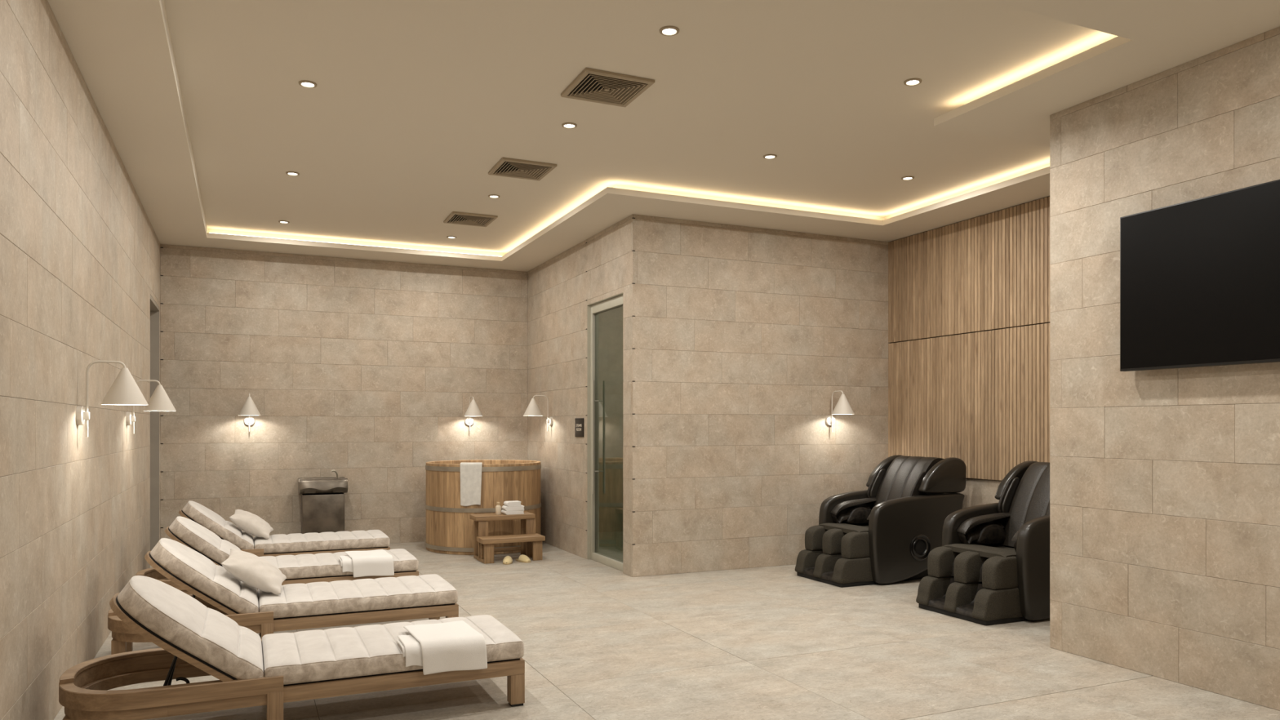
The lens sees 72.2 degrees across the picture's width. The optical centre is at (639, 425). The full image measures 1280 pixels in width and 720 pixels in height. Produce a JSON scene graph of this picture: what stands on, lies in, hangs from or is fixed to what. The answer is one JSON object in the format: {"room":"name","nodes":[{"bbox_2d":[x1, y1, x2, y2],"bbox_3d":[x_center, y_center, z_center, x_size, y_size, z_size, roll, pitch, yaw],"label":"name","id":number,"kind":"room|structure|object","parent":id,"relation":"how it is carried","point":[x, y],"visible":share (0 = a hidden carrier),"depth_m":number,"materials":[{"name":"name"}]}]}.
{"room":"spa relaxation room","nodes":[
{"label":"spa relaxation room","id":0,"kind":"room"},
{"bbox_2d":[0,0,160,719],"bbox_3d":[-2.693,-0.282,3.810,0.121,3.365,12.360,0,0,-24],"label":"wall","id":1,"kind":"structure","parent":0,"point":[80,250],"depth_m":4.30,"materials":[{"name":"tile"}]},
{"bbox_2d":[75,360,148,436],"bbox_3d":[-2.903,-0.150,4.834,0.340,0.419,0.229,0,0,-24],"label":"wall lamp","id":2,"kind":"object","parent":1,"relation":"attached to","point":[124,390],"visible":1,"depth_m":4.79,"materials":[{"name":"white metal"}]},
{"bbox_2d":[125,379,176,433],"bbox_3d":[-3.803,-0.150,6.831,0.340,0.419,0.229,0,0,-24],"label":"wall lamp","id":3,"kind":"object","parent":1,"relation":"attached to","point":[159,401],"visible":0.92,"depth_m":6.79,"materials":[{"name":"white metal"}]},
{"bbox_2d":[149,294,159,551],"bbox_3d":[-5.061,0.045,8.841,0.298,2.710,1.120,0,0,-24],"label":"trim","id":4,"kind":"structure","parent":1,"relation":"attached to","point":[154,308],"depth_m":9.36,"materials":[{"name":"grey metal"}]},
{"bbox_2d":[160,244,527,543],"bbox_3d":[-3.329,-0.282,10.367,4.110,3.365,0.121,0,0,-24],"label":"wall","id":5,"kind":"structure","parent":0,"point":[368,371],"depth_m":10.19,"materials":[{"name":"tile"}]},
{"bbox_2d":[160,247,163,528],"bbox_3d":[-5.164,-0.415,9.473,0.028,3.032,0.008,0,0,-24],"label":"trim","id":6,"kind":"structure","parent":5,"relation":"attached to","point":[160,247],"depth_m":9.47,"materials":[{"name":"black"}]},
{"bbox_2d":[238,393,260,431],"bbox_3d":[-4.308,-0.150,9.674,0.229,0.419,0.340,0,0,-24],"label":"wall lamp","id":7,"kind":"object","parent":5,"relation":"attached to","point":[249,408],"visible":1,"depth_m":9.58,"materials":[{"name":"white metal"}]},
{"bbox_2d":[463,396,482,431],"bbox_3d":[-2.045,-0.150,10.695,0.229,0.419,0.340,0,0,-24],"label":"wall lamp","id":8,"kind":"object","parent":5,"relation":"attached to","point":[473,410],"visible":1,"depth_m":10.60,"materials":[{"name":"white metal"}]},
{"bbox_2d":[527,213,644,577],"bbox_3d":[-0.694,-0.282,9.668,0.121,3.365,3.320,0,0,-24],"label":"wall","id":9,"kind":"structure","parent":0,"point":[558,289],"depth_m":9.65,"materials":[{"name":"tile"}]},
{"bbox_2d":[523,395,552,431],"bbox_3d":[-1.191,-0.150,10.213,0.340,0.419,0.229,0,0,-24],"label":"wall lamp","id":10,"kind":"object","parent":9,"relation":"attached to","point":[532,410],"visible":1,"depth_m":10.16,"materials":[{"name":"white metal"}]},
{"bbox_2d":[574,417,583,436],"bbox_3d":[-0.651,0.016,9.408,0.011,0.200,0.250,0,0,-24],"label":"control panel","id":11,"kind":"object","parent":9,"relation":"attached to","point":[579,422],"visible":1,"depth_m":9.40,"materials":[{"name":"black plastic"}]},
{"bbox_2d":[586,293,624,571],"bbox_3d":[-0.292,0.068,8.808,0.075,2.665,0.958,0,0,-24],"label":"trim","id":12,"kind":"structure","parent":9,"relation":"attached to","point":[617,301],"depth_m":9.18,"materials":[{"name":"metal"}]},
{"bbox_2d":[591,305,622,562],"bbox_3d":[-0.325,0.075,8.790,0.082,2.498,0.859,0,0,-24],"label":"door","id":13,"kind":"structure","parent":9,"relation":"in","point":[608,400],"depth_m":8.85,"materials":[{"name":"clear glass"}]},
{"bbox_2d":[47,0,1279,271],"bbox_3d":[0.607,-2.098,5.297,7.320,0.173,12.560,0,0,-24],"label":"ceiling","id":14,"kind":"structure","parent":0,"point":[407,117],"depth_m":5.67,"materials":[{"name":"beige paint"}]},
{"bbox_2d":[278,220,289,223],"bbox_3d":[-3.632,-2.079,8.948,0.106,0.010,0.106,0,0,-24],"label":"recessed light","id":15,"kind":"object","parent":14,"relation":"in","point":[279,221],"visible":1,"depth_m":8.94,"materials":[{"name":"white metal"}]},
{"bbox_2d":[285,171,299,176],"bbox_3d":[-2.864,-2.079,7.232,0.106,0.010,0.106,0,0,-24],"label":"recessed light","id":16,"kind":"object","parent":14,"relation":"in","point":[289,173],"visible":1,"depth_m":7.23,"materials":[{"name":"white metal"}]},
{"bbox_2d":[298,80,316,88],"bbox_3d":[-2.023,-2.079,5.340,0.106,0.010,0.106,0,0,-24],"label":"recessed light","id":17,"kind":"object","parent":14,"relation":"in","point":[304,83],"visible":1,"depth_m":5.33,"materials":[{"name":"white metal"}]},
{"bbox_2d":[210,232,496,256],"bbox_3d":[-3.079,-2.024,9.861,3.170,0.012,0.020,0,0,-24],"label":"led strip","id":18,"kind":"object","parent":14,"relation":"attached to","point":[211,233],"visible":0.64,"depth_m":9.76,"materials":[{"name":"white plastic"}]},
{"bbox_2d":[446,235,456,239],"bbox_3d":[-2.077,-2.079,9.671,0.106,0.010,0.106,0,0,-24],"label":"recessed light","id":19,"kind":"object","parent":14,"relation":"in","point":[447,237],"visible":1,"depth_m":9.65,"materials":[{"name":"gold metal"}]},
{"bbox_2d":[443,211,497,226],"bbox_3d":[-1.704,-2.072,8.807,0.444,0.023,0.444,0,0,-24],"label":"ceiling vent","id":20,"kind":"object","parent":14,"relation":"in","point":[455,217],"visible":1,"depth_m":8.78,"materials":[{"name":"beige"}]},
{"bbox_2d":[488,194,499,198],"bbox_3d":[-1.323,-2.079,7.949,0.106,0.010,0.106,0,0,-24],"label":"recessed light","id":21,"kind":"object","parent":14,"relation":"in","point":[491,196],"visible":1,"depth_m":7.94,"materials":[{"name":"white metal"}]},
{"bbox_2d":[488,157,556,181],"bbox_3d":[-0.954,-2.072,7.094,0.444,0.023,0.444,0,0,-24],"label":"ceiling vent","id":22,"kind":"object","parent":14,"relation":"in","point":[505,166],"visible":1,"depth_m":7.07,"materials":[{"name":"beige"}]},
{"bbox_2d":[561,122,577,128],"bbox_3d":[-0.489,-2.079,6.075,0.106,0.010,0.106,0,0,-24],"label":"recessed light","id":23,"kind":"object","parent":14,"relation":"in","point":[566,125],"visible":1,"depth_m":6.07,"materials":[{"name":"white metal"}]},
{"bbox_2d":[560,67,654,106],"bbox_3d":[-0.204,-2.072,5.393,0.444,0.023,0.444,0,0,-24],"label":"ceiling vent","id":24,"kind":"object","parent":14,"relation":"in","point":[591,85],"visible":1,"depth_m":5.37,"materials":[{"name":"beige metal"}]},
{"bbox_2d":[659,26,679,35],"bbox_3d":[0.155,-2.079,4.622,0.106,0.010,0.106,0,0,-24],"label":"recessed light","id":25,"kind":"object","parent":14,"relation":"in","point":[666,30],"visible":1,"depth_m":4.62,"materials":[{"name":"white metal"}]},
{"bbox_2d":[763,154,777,159],"bbox_3d":[1.005,-2.079,6.776,0.106,0.010,0.106,0,0,-24],"label":"recessed light","id":26,"kind":"object","parent":14,"relation":"in","point":[766,156],"visible":1,"depth_m":6.77,"materials":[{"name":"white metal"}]},
{"bbox_2d":[901,176,914,180],"bbox_3d":[2.248,-2.079,7.364,0.106,0.010,0.106,0,0,-24],"label":"recessed light","id":27,"kind":"object","parent":14,"relation":"in","point":[904,178],"visible":1,"depth_m":7.36,"materials":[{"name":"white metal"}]},
{"bbox_2d":[903,78,921,85],"bbox_3d":[1.650,-2.079,5.307,0.106,0.010,0.106,0,0,-24],"label":"recessed light","id":28,"kind":"object","parent":14,"relation":"in","point":[911,82],"visible":1,"depth_m":5.30,"materials":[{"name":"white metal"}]},
{"bbox_2d":[53,541,1279,719],"bbox_3d":[0.607,1.450,5.297,7.320,0.100,12.560,0,0,-24],"label":"floor","id":29,"kind":"structure","parent":0,"point":[602,642],"depth_m":5.21,"materials":[{"name":"tile"}]},
{"bbox_2d":[135,515,418,594],"bbox_3d":[-2.839,1.044,6.955,2.021,0.712,0.711,0,0,-24],"label":"sun lounger","id":30,"kind":"object","parent":29,"relation":"on","point":[306,568],"visible":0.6,"depth_m":6.74,"materials":[{"name":"white fabric"}]},
{"bbox_2d":[168,515,244,564],"bbox_3d":[-3.286,0.931,6.754,0.599,0.487,0.695,0,0,-24],"label":"cushion","id":31,"kind":"object","parent":30,"relation":"on","point":[183,530],"depth_m":6.47,"materials":[{"name":"beige fabric"}]},
{"bbox_2d":[260,548,418,578],"bbox_3d":[-2.466,1.109,7.123,1.196,0.106,0.695,0,0,-24],"label":"seat cushion","id":32,"kind":"object","parent":30,"relation":"on","point":[322,565],"depth_m":6.88,"materials":[{"name":"beige fabric"}]},
{"bbox_2d":[338,549,394,577],"bbox_3d":[-2.209,1.103,7.042,0.400,0.161,0.400,0,0,-24],"label":"towel","id":33,"kind":"object","parent":30,"relation":"on","point":[377,562],"visible":1,"depth_m":6.89,"materials":[{"name":"white fabric"}]},
{"bbox_2d":[107,537,458,654],"bbox_3d":[-2.249,1.044,5.647,2.021,0.712,0.711,0,0,-24],"label":"sun lounger","id":34,"kind":"object","parent":29,"relation":"on","point":[312,605],"visible":0.87,"depth_m":5.42,"materials":[{"name":"white fabric"}]},
{"bbox_2d":[150,537,258,613],"bbox_3d":[-2.697,0.931,5.445,0.599,0.487,0.695,0,0,-24],"label":"cushion","id":35,"kind":"object","parent":34,"relation":"on","point":[209,583],"depth_m":5.19,"materials":[{"name":"beige fabric"}]},
{"bbox_2d":[221,548,286,595],"bbox_3d":[-2.446,0.922,5.572,0.339,0.255,0.417,0,0,-17],"label":"pillow","id":36,"kind":"object","parent":34,"relation":"on","point":[249,568],"visible":1,"depth_m":5.44,"materials":[{"name":"fabric"}]},
{"bbox_2d":[257,573,457,617],"bbox_3d":[-1.877,1.109,5.815,1.196,0.106,0.695,0,0,-24],"label":"seat cushion","id":37,"kind":"object","parent":34,"relation":"on","point":[361,597],"depth_m":5.59,"materials":[{"name":"beige fabric"}]},
{"bbox_2d":[178,500,390,556],"bbox_3d":[-3.467,1.044,8.350,2.021,0.712,0.711,0,0,-24],"label":"sun lounger","id":38,"kind":"object","parent":29,"relation":"on","point":[313,543],"visible":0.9,"depth_m":8.15,"materials":[{"name":"beige fabric"}]},
{"bbox_2d":[182,500,253,549],"bbox_3d":[-3.915,0.931,8.149,0.599,0.487,0.695,0,0,-24],"label":"cushion","id":39,"kind":"object","parent":38,"relation":"on","point":[193,511],"depth_m":7.89,"materials":[{"name":"beige fabric"}]},
{"bbox_2d":[228,509,273,538],"bbox_3d":[-3.662,0.922,8.276,0.339,0.255,0.417,0,0,-17],"label":"pillow","id":40,"kind":"object","parent":38,"relation":"on","point":[251,523],"visible":1,"depth_m":8.14,"materials":[{"name":"fabric"}]},
{"bbox_2d":[253,529,390,553],"bbox_3d":[-3.095,1.109,8.518,1.196,0.106,0.695,0,0,-24],"label":"seat cushion","id":41,"kind":"object","parent":38,"relation":"on","point":[331,542],"depth_m":8.28,"materials":[{"name":"beige fabric"}]},
{"bbox_2d":[58,575,524,719],"bbox_3d":[-1.636,1.044,4.287,2.021,0.712,0.711,0,0,-24],"label":"sun lounger","id":42,"kind":"object","parent":29,"relation":"on","point":[194,639],"visible":0.88,"depth_m":4.00,"materials":[{"name":"white fabric"}]},
{"bbox_2d":[117,575,263,679],"bbox_3d":[-2.084,0.931,4.085,0.599,0.487,0.695,0,0,-24],"label":"cushion","id":43,"kind":"object","parent":42,"relation":"on","point":[188,633],"depth_m":3.86,"materials":[{"name":"beige fabric"}]},
{"bbox_2d":[262,614,524,684],"bbox_3d":[-1.264,1.109,4.455,1.196,0.106,0.695,0,0,-24],"label":"seat cushion","id":44,"kind":"object","parent":42,"relation":"on","point":[344,655],"depth_m":4.18,"materials":[{"name":"beige fabric"}]},
{"bbox_2d":[396,620,487,675],"bbox_3d":[-1.006,1.103,4.373,0.400,0.161,0.400,0,0,-24],"label":"towel","id":45,"kind":"object","parent":42,"relation":"on","point":[453,646],"visible":1,"depth_m":4.23,"materials":[{"name":"white fabric"}]},
{"bbox_2d":[297,469,347,533],"bbox_3d":[-3.600,0.948,9.960,0.504,0.903,0.396,0,0,-24],"label":"fountain","id":46,"kind":"object","parent":29,"relation":"on","point":[322,499],"visible":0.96,"depth_m":9.82,"materials":[{"name":"metal"}]},
{"bbox_2d":[297,476,347,493],"bbox_3d":[-3.600,0.677,9.960,0.504,0.166,0.396,0,0,-24],"label":"basin","id":47,"kind":"object","parent":46,"relation":"in","point":[335,485],"depth_m":9.81,"materials":[{"name":"metal"}]},
{"bbox_2d":[424,459,541,555],"bbox_3d":[-1.810,0.907,10.175,1.336,0.985,1.336,0,0,-24],"label":"wooden tub","id":48,"kind":"object","parent":29,"relation":"on","point":[449,526],"visible":0.7,"depth_m":9.62,"materials":[{"name":"brown wood"}]},
{"bbox_2d":[460,462,482,506],"bbox_3d":[-1.833,0.632,9.542,0.240,0.472,0.078,0,0,2],"label":"hanging towel","id":49,"kind":"object","parent":48,"relation":"hanging from","point":[470,472],"visible":1,"depth_m":9.51,"materials":[{"name":"white fabric"}]},
{"bbox_2d":[469,511,545,564],"bbox_3d":[-1.400,1.170,9.241,0.670,0.460,0.530,0,0,-24],"label":"step stool","id":50,"kind":"object","parent":29,"relation":"on","point":[484,549],"visible":0.99,"depth_m":9.16,"materials":[{"name":"brown wood"}]},
{"bbox_2d":[495,502,501,515],"bbox_3d":[-1.504,0.873,9.304,0.058,0.134,0.058,0,0,-24],"label":"lotion bottle","id":51,"kind":"object","parent":50,"relation":"on","point":[498,508],"visible":1,"depth_m":9.28,"materials":[{"name":"beige plastic"}]},
{"bbox_2d":[501,509,524,515],"bbox_3d":[-1.363,0.917,9.383,0.210,0.043,0.150,0,0,-27],"label":"folded towel","id":52,"kind":"object","parent":50,"relation":"on","point":[503,511],"visible":0.96,"depth_m":9.32,"materials":[{"name":"white fabric"}]},
{"bbox_2d":[502,504,524,510],"bbox_3d":[-1.359,0.874,9.386,0.210,0.043,0.150,0,0,-23],"label":"folded towel","id":53,"kind":"object","parent":52,"relation":"on","point":[504,507],"visible":0.98,"depth_m":9.32,"materials":[{"name":"white fabric"}]},
{"bbox_2d":[503,500,520,506],"bbox_3d":[-1.366,0.828,9.382,0.156,0.046,0.140,0,0,-25],"label":"folded towel","id":54,"kind":"object","parent":53,"relation":"on","point":[513,503],"visible":1,"depth_m":9.33,"materials":[{"name":"white fabric"}]},
{"bbox_2d":[502,555,512,564],"bbox_3d":[-1.353,1.365,8.977,0.098,0.070,0.235,0,0,-2],"label":"slipper","id":55,"kind":"object","parent":29,"relation":"on","point":[507,560],"visible":1,"depth_m":8.90,"materials":[{"name":"beige fabric"}]},
{"bbox_2d":[515,554,530,562],"bbox_3d":[-1.210,1.365,9.074,0.098,0.070,0.235,0,0,-40],"label":"slipper","id":56,"kind":"object","parent":29,"relation":"on","point":[522,558],"visible":1,"depth_m":9.02,"materials":[{"name":"beige fabric"}]},
{"bbox_2d":[795,454,966,587],"bbox_3d":[2.220,0.845,8.185,1.392,1.111,0.892,0,0,-24],"label":"chair","id":57,"kind":"object","parent":29,"relation":"on","point":[886,532],"visible":1,"depth_m":7.91,"materials":[{"name":"black leather"}]},
{"bbox_2d":[915,460,1049,625],"bbox_3d":[2.898,0.845,6.730,1.392,1.111,0.892,0,0,-24],"label":"chair","id":58,"kind":"object","parent":29,"relation":"on","point":[991,566],"visible":0.71,"depth_m":6.48,"materials":[{"name":"leather"}]},
{"bbox_2d":[627,213,890,577],"bbox_3d":[1.281,-0.282,8.803,3.010,3.365,0.121,0,0,-24],"label":"wall","id":59,"kind":"structure","parent":0,"point":[747,336],"depth_m":8.63,"materials":[{"name":"tile"}]},
{"bbox_2d":[631,217,635,544],"bbox_3d":[-0.059,-0.415,8.135,0.026,3.032,0.010,0,0,-24],"label":"trim","id":60,"kind":"structure","parent":59,"relation":"attached to","point":[632,218],"depth_m":8.13,"materials":[{"name":"black"}]},
{"bbox_2d":[825,390,854,431],"bbox_3d":[2.023,-0.150,8.886,0.229,0.419,0.340,0,0,-24],"label":"wall lamp","id":61,"kind":"object","parent":59,"relation":"attached to","point":[842,406],"visible":1,"depth_m":8.80,"materials":[{"name":"white metal"}]},
{"bbox_2d":[894,322,1049,508],"bbox_3d":[3.441,-0.282,7.819,0.121,3.365,3.450,0,0,-24],"label":"wall","id":62,"kind":"structure","parent":0,"point":[976,491],"depth_m":8.24,"materials":[{"name":"stone"}]},
{"bbox_2d":[888,196,1049,342],"bbox_3d":[3.371,-1.425,7.788,0.034,1.076,3.450,0,0,-24],"label":"panel","id":63,"kind":"object","parent":62,"relation":"attached to","point":[991,271],"visible":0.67,"depth_m":8.28,"materials":[{"name":"brown wood"}]},
{"bbox_2d":[888,323,1050,480],"bbox_3d":[3.371,-0.194,7.788,0.034,1.378,3.450,0,0,-24],"label":"panel","id":64,"kind":"object","parent":62,"relation":"attached to","point":[981,399],"visible":0.4,"depth_m":8.25,"materials":[{"name":"brown wood"}]},
{"bbox_2d":[1049,109,1066,652],"bbox_3d":[3.367,-0.282,5.829,1.650,3.365,0.121,0,0,-24],"label":"wall","id":65,"kind":"structure","parent":0,"point":[1064,109],"depth_m":5.46,"materials":[{"name":"stone"}]},
{"bbox_2d":[1049,26,1279,710],"bbox_3d":[3.793,-0.282,3.020,0.121,3.365,5.590,0,0,-24],"label":"wall","id":66,"kind":"structure","parent":0,"point":[1167,530],"depth_m":4.88,"materials":[{"name":"tile"}]},
{"bbox_2d":[1120,179,1279,371],"bbox_3d":[3.096,-0.752,4.313,0.084,0.880,1.560,0,0,-24],"label":"tv","id":67,"kind":"object","parent":66,"relation":"attached to","point":[1200,277],"visible":1,"depth_m":4.58,"materials":[{"name":"black"}]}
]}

